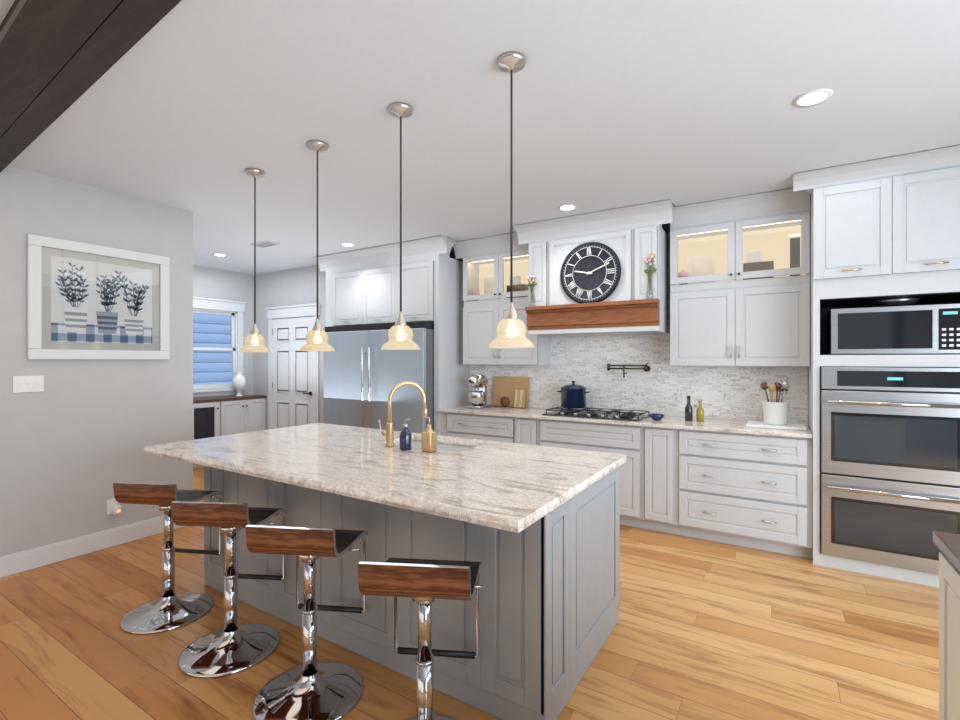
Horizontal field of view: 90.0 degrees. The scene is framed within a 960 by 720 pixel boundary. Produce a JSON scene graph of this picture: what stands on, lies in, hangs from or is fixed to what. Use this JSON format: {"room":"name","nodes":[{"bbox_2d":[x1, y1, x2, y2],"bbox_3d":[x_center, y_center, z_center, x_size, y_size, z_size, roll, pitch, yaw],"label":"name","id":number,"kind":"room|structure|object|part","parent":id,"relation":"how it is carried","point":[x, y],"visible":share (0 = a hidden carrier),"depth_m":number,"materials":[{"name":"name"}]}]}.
{"room":"kitchen","nodes":[
{"label":"kitchen","id":0,"kind":"room"},
{"bbox_2d":[0,165,192,556],"bbox_3d":[-4.144,0.070,1.935,0.140,2.800,5.690,0,0,32],"label":"wall","id":1,"kind":"structure","parent":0,"point":[64,447],"depth_m":3.63,"materials":[{"name":"grey paint"}]},
{"bbox_2d":[193,265,252,398],"bbox_3d":[-5.539,0.070,4.440,0.140,2.800,8.460,0,0,32],"label":"wall","id":2,"kind":"structure","parent":0,"point":[212,283],"depth_m":7.24,"materials":[{"name":"grey paint"}]},
{"bbox_2d":[193,297,245,396],"bbox_3d":[-3.973,-0.345,6.916,0.211,1.730,1.160,0,0,32],"label":"nook window","id":3,"kind":"structure","parent":2,"relation":"in","point":[218,323],"depth_m":7.11,"materials":[{"name":"clear glass"}]},
{"bbox_2d":[253,265,325,429],"bbox_3d":[-2.674,0.070,7.024,1.980,2.800,0.120,0,0,32],"label":"wall","id":4,"kind":"structure","parent":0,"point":[295,286],"depth_m":7.11,"materials":[{"name":"grey paint"}]},
{"bbox_2d":[265,303,320,429],"bbox_3d":[-2.734,0.340,6.949,1.200,2.260,0.069,0,0,32],"label":"pantry door","id":5,"kind":"structure","parent":4,"relation":"in","point":[293,354],"depth_m":6.96,"materials":[{"name":"white wood"}]},
{"bbox_2d":[0,467,938,719],"bbox_3d":[-1.486,1.500,1.849,10.080,0.060,8.760,0,0,32],"label":"floor","id":6,"kind":"structure","parent":0,"point":[704,629],"depth_m":2.45,"materials":[{"name":"brown wood"}]},
{"bbox_2d":[113,482,222,633],"bbox_3d":[-1.814,1.073,2.796,0.460,0.792,0.460,0,0,8],"label":"bar stool","id":7,"kind":"object","parent":6,"relation":"on","point":[172,610],"visible":0.91,"depth_m":2.74,"materials":[{"name":"silver metal"}]},
{"bbox_2d":[171,501,286,677],"bbox_3d":[-1.268,1.073,2.443,0.460,0.792,0.460,0,0,5],"label":"bar stool","id":8,"kind":"object","parent":6,"relation":"on","point":[232,648],"visible":1,"depth_m":2.38,"materials":[{"name":"silver metal"}]},
{"bbox_2d":[193,395,266,468],"bbox_3d":[-3.922,1.005,6.529,0.384,0.930,2.038,0,0,32],"label":"base cabinet","id":9,"kind":"object","parent":6,"relation":"on","point":[226,415],"visible":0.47,"depth_m":6.80,"materials":[{"name":"white wood"}]},
{"bbox_2d":[232,371,245,396],"bbox_3d":[-3.576,0.354,7.128,0.190,0.370,0.190,0,0,32],"label":"vase","id":10,"kind":"object","parent":9,"relation":"on","point":[239,381],"visible":0.98,"depth_m":7.08,"materials":[{"name":"ceramic"}]},
{"bbox_2d":[245,525,367,719],"bbox_3d":[-0.748,1.073,2.106,0.460,0.792,0.460,0,0,7],"label":"bar stool","id":11,"kind":"object","parent":6,"relation":"on","point":[313,689],"visible":0.99,"depth_m":2.06,"materials":[{"name":"silver metal"}]},
{"bbox_2d":[324,322,433,432],"bbox_3d":[-1.093,0.521,5.884,1.590,1.873,0.858,0,0,32],"label":"refrigerator","id":12,"kind":"object","parent":6,"relation":"on","point":[363,364],"visible":0.5,"depth_m":5.50,"materials":[{"name":"silver metal"}]},
{"bbox_2d":[144,423,625,719],"bbox_3d":[-0.638,1.008,2.895,2.650,0.925,1.345,0,0,32],"label":"kitchen island","id":13,"kind":"object","parent":6,"relation":"on","point":[542,523],"visible":0.91,"depth_m":2.25,"materials":[{"name":"grey paint"}]},
{"bbox_2d":[144,423,625,532],"bbox_3d":[-0.638,0.565,2.895,2.650,0.040,1.345,0,0,32],"label":"island countertop","id":14,"kind":"structure","parent":13,"relation":"on","point":[507,486],"depth_m":2.43,"materials":[{"name":"white stone"}]},
{"bbox_2d":[378,381,427,446],"bbox_3d":[-0.486,0.339,3.059,0.313,0.409,0.060,0,0,-18],"label":"island faucet","id":15,"kind":"object","parent":14,"relation":"on","point":[389,434],"visible":0.92,"depth_m":3.03,"materials":[{"name":"gold metal"}]},
{"bbox_2d":[399,419,411,450],"bbox_3d":[-0.452,0.449,2.918,0.074,0.190,0.074,0,0,32],"label":"soap bottle","id":16,"kind":"object","parent":14,"relation":"on","point":[405,437],"visible":1,"depth_m":2.89,"materials":[{"name":"blue glass"}]},
{"bbox_2d":[421,417,436,451],"bbox_3d":[-0.305,0.442,2.867,0.076,0.204,0.070,0,0,32],"label":"soap dispenser","id":17,"kind":"object","parent":14,"relation":"on","point":[429,437],"visible":1,"depth_m":2.84,"materials":[{"name":"gold metal"}]},
{"bbox_2d":[358,558,483,719],"bbox_3d":[-0.202,1.073,1.753,0.460,0.792,0.460,0,0,6],"label":"bar stool","id":18,"kind":"object","parent":6,"relation":"on","point":[426,581],"visible":1,"depth_m":1.63,"materials":[{"name":"silver metal"}]},
{"bbox_2d":[314,145,959,587],"bbox_3d":[0.656,0.070,4.860,6.178,2.799,0.779,0,0,32],"label":"kitchen cabinets","id":19,"kind":"object","parent":6,"relation":"on","point":[738,297],"depth_m":4.13,"materials":[{"name":"white wood"}]},
{"bbox_2d":[526,273,536,306],"bbox_3d":[0.505,-0.688,4.709,0.114,0.333,0.069,0,0,32],"label":"vase","id":20,"kind":"object","parent":19,"relation":"on","point":[531,277],"depth_m":4.71,"materials":[{"name":"clear glass"}]},
{"bbox_2d":[560,242,620,302],"bbox_3d":[1.003,-0.795,4.398,0.570,0.570,0.034,0,0,32],"label":"wall clock","id":21,"kind":"object","parent":19,"relation":"attached to","point":[590,272],"depth_m":4.39,"materials":[{"name":"black metal"}]},
{"bbox_2d":[436,404,811,437],"bbox_3d":[1.127,0.550,4.627,3.388,0.030,0.653,0,0,32],"label":"countertop","id":22,"kind":"structure","parent":19,"relation":"on","point":[717,425],"depth_m":4.18,"materials":[{"name":"white stone"}]},
{"bbox_2d":[467,374,491,408],"bbox_3d":[-0.027,0.346,5.354,0.204,0.375,0.327,0,0,32],"label":"stand mixer","id":23,"kind":"object","parent":22,"relation":"on","point":[478,399],"visible":1,"depth_m":5.28,"materials":[{"name":"silver metal"}]},
{"bbox_2d":[492,376,529,407],"bbox_3d":[0.333,0.361,5.439,0.460,0.342,0.107,0,0,32],"label":"cutting boards","id":24,"kind":"object","parent":22,"relation":"on","point":[507,391],"visible":0.99,"depth_m":5.43,"materials":[{"name":"brown wood"}]},
{"bbox_2d":[542,406,648,420],"bbox_3d":[1.121,0.509,4.624,0.920,0.050,0.490,0,0,32],"label":"gas cooktop","id":25,"kind":"object","parent":22,"relation":"in","point":[567,412],"visible":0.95,"depth_m":4.52,"materials":[{"name":"black metal"}]},
{"bbox_2d":[557,381,589,408],"bbox_3d":[0.949,0.346,4.878,0.261,0.272,0.301,0,0,-19],"label":"stock pot","id":26,"kind":"object","parent":25,"relation":"on","point":[573,396],"visible":1,"depth_m":4.78,"materials":[{"name":"blue metal"}]},
{"bbox_2d":[649,414,663,419],"bbox_3d":[1.569,0.509,4.267,0.136,0.050,0.136,0,0,32],"label":"bowl","id":27,"kind":"object","parent":22,"relation":"on","point":[652,416],"visible":1,"depth_m":4.23,"materials":[{"name":"blue ceramic"}]},
{"bbox_2d":[685,396,703,421],"bbox_3d":[1.875,0.424,4.212,0.140,0.220,0.125,0,0,-12],"label":"oil bottles","id":28,"kind":"object","parent":22,"relation":"on","point":[689,411],"visible":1,"depth_m":4.19,"materials":[{"name":"black glass"}]},
{"bbox_2d":[746,381,806,430],"bbox_3d":[2.370,0.350,3.849,0.400,0.368,0.300,0,0,32],"label":"utensil crock","id":29,"kind":"object","parent":22,"relation":"on","point":[775,413],"visible":1,"depth_m":3.80,"materials":[{"name":"white ceramic"}]},
{"bbox_3d":[1.460,0.098,4.729,0.411,0.154,0.079,0,0,22],"label":"pot filler mount","id":30,"kind":"part","parent":19,"relation":"part of","materials":[{"name":"black metal"}]},
{"bbox_2d":[644,254,656,298],"bbox_3d":[1.462,-0.715,4.117,0.106,0.387,0.062,0,0,32],"label":"vase","id":31,"kind":"object","parent":19,"relation":"on","point":[650,260],"depth_m":4.12,"materials":[{"name":"clear glass"}]},
{"bbox_2d":[820,366,959,573],"bbox_3d":[2.902,0.714,3.441,0.775,1.328,0.709,0,0,32],"label":"double oven","id":32,"kind":"object","parent":19,"relation":"on","point":[890,436],"visible":0.98,"depth_m":3.21,"materials":[{"name":"silver metal"}]},
{"bbox_2d":[826,298,959,354],"bbox_3d":[2.926,-0.231,3.428,0.710,0.388,0.424,0,0,32],"label":"microwave","id":33,"kind":"object","parent":19,"relation":"in","point":[898,326],"visible":0.98,"depth_m":3.26,"materials":[{"name":"silver metal"}]},
{"bbox_2d":[933,531,959,719],"bbox_3d":[1.305,1.005,0.705,0.645,0.930,1.525,0,0,32],"label":"base cabinet","id":34,"kind":"object","parent":6,"relation":"on","point":[948,544],"visible":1,"depth_m":1.40,"materials":[{"name":"white wood"}]},
{"bbox_2d":[0,0,959,274],"bbox_3d":[-1.486,-1.360,1.849,10.080,0.060,8.760,0,0,32],"label":"ceiling","id":35,"kind":"structure","parent":0,"point":[617,103],"depth_m":2.58,"materials":[{"name":"white paint"}]},
{"bbox_2d":[0,0,180,172],"bbox_3d":[-0.438,-1.294,1.063,7.066,0.069,0.720,0,0,32],"label":"ceiling beam","id":36,"kind":"structure","parent":35,"relation":"attached to","point":[52,52],"depth_m":1.96,"materials":[{"name":"brown wood"}]},
{"bbox_2d":[212,253,226,256],"bbox_3d":[-3.287,-1.327,6.063,0.170,0.004,0.170,0,0,32],"label":"recessed light","id":37,"kind":"object","parent":35,"relation":"in","point":[214,254],"visible":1,"depth_m":6.03,"materials":[{"name":"white plastic"}]},
{"bbox_2d":[245,168,264,345],"bbox_3d":[-1.587,-0.692,3.385,0.208,1.274,0.208,0,0,32],"label":"pendant light","id":38,"kind":"object","parent":35,"relation":"hanging from","point":[253,172],"visible":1,"depth_m":3.38,"materials":[{"name":"silver metal"}]},
{"bbox_2d":[250,241,279,247],"bbox_3d":[-2.460,-1.323,5.499,0.340,0.011,0.160,0,0,32],"label":"vent register","id":39,"kind":"object","parent":35,"relation":"in","point":[264,244],"depth_m":5.48,"materials":[{"name":"white metal"}]},
{"bbox_2d":[306,140,327,343],"bbox_3d":[-1.003,-0.692,2.962,0.208,1.274,0.208,0,0,32],"label":"pendant light","id":40,"kind":"object","parent":35,"relation":"hanging from","point":[317,146],"visible":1,"depth_m":2.95,"materials":[{"name":"silver metal"}]},
{"bbox_2d":[340,243,354,246],"bbox_3d":[-1.523,-1.327,5.527,0.170,0.004,0.170,0,0,32],"label":"recessed light","id":41,"kind":"object","parent":35,"relation":"in","point":[342,244],"visible":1,"depth_m":5.51,"materials":[{"name":"white plastic"}]},
{"bbox_2d":[388,102,412,341],"bbox_3d":[-0.419,-0.692,2.538,0.208,1.274,0.208,0,0,32],"label":"pendant light","id":42,"kind":"object","parent":35,"relation":"hanging from","point":[400,110],"visible":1,"depth_m":2.53,"materials":[{"name":"silver metal"}]},
{"bbox_2d":[497,52,525,337],"bbox_3d":[0.140,-0.692,2.130,0.208,1.274,0.208,0,0,32],"label":"pendant light","id":43,"kind":"object","parent":35,"relation":"hanging from","point":[508,62],"visible":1,"depth_m":2.12,"materials":[{"name":"silver metal"}]},
{"bbox_2d":[558,204,576,210],"bbox_3d":[0.762,-1.327,4.182,0.170,0.004,0.170,0,0,32],"label":"recessed light","id":44,"kind":"object","parent":35,"relation":"in","point":[568,207],"visible":1,"depth_m":4.17,"materials":[{"name":"white plastic"}]},
{"bbox_2d":[792,89,832,107],"bbox_3d":[1.687,-1.327,2.436,0.170,0.004,0.170,0,0,32],"label":"recessed light","id":45,"kind":"object","parent":35,"relation":"in","point":[814,97],"visible":1,"depth_m":2.43,"materials":[{"name":"white plastic"}]},
{"bbox_2d":[449,201,810,420],"bbox_3d":[1.543,0.070,4.696,7.840,2.800,0.400,0,0,32],"label":"wall","id":46,"kind":"structure","parent":0,"point":[666,227],"depth_m":4.62,"materials":[{"name":"grey paint"}]},
{"bbox_3d":[-3.696,0.070,-1.782,9.860,2.800,0.140,0,0,32],"label":"wall","id":47,"kind":"structure","parent":0,"visible":0},
{"bbox_2d":[13,376,43,392],"bbox_3d":[-3.159,0.168,3.362,0.016,0.115,0.165,0,0,32],"label":"switch plate","id":48,"kind":"object","parent":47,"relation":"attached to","point":[21,384],"visible":1,"depth_m":3.36,"materials":[{"name":"white plastic"}]},
{"bbox_2d":[0,516,184,577],"bbox_3d":[-4.133,1.400,1.938,0.156,0.140,5.706,0,0,32],"label":"baseboard","id":49,"kind":"structure","parent":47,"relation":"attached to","point":[11,564],"depth_m":3.59,"materials":[{"name":"white wood"}]},
{"bbox_2d":[27,233,169,359],"bbox_3d":[-2.915,-0.443,3.736,0.035,0.879,0.917,0,0,32],"label":"picture frame","id":50,"kind":"object","parent":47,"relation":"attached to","point":[86,301],"visible":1,"depth_m":3.67,"materials":[{"name":"wood"}]},
{"bbox_2d":[107,498,120,514],"bbox_3d":[-2.881,1.155,3.781,0.043,0.125,0.087,0,0,32],"label":"outlet","id":51,"kind":"object","parent":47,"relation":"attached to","point":[113,508],"visible":0.93,"depth_m":3.78,"materials":[{"name":"white plastic"}]}
]}

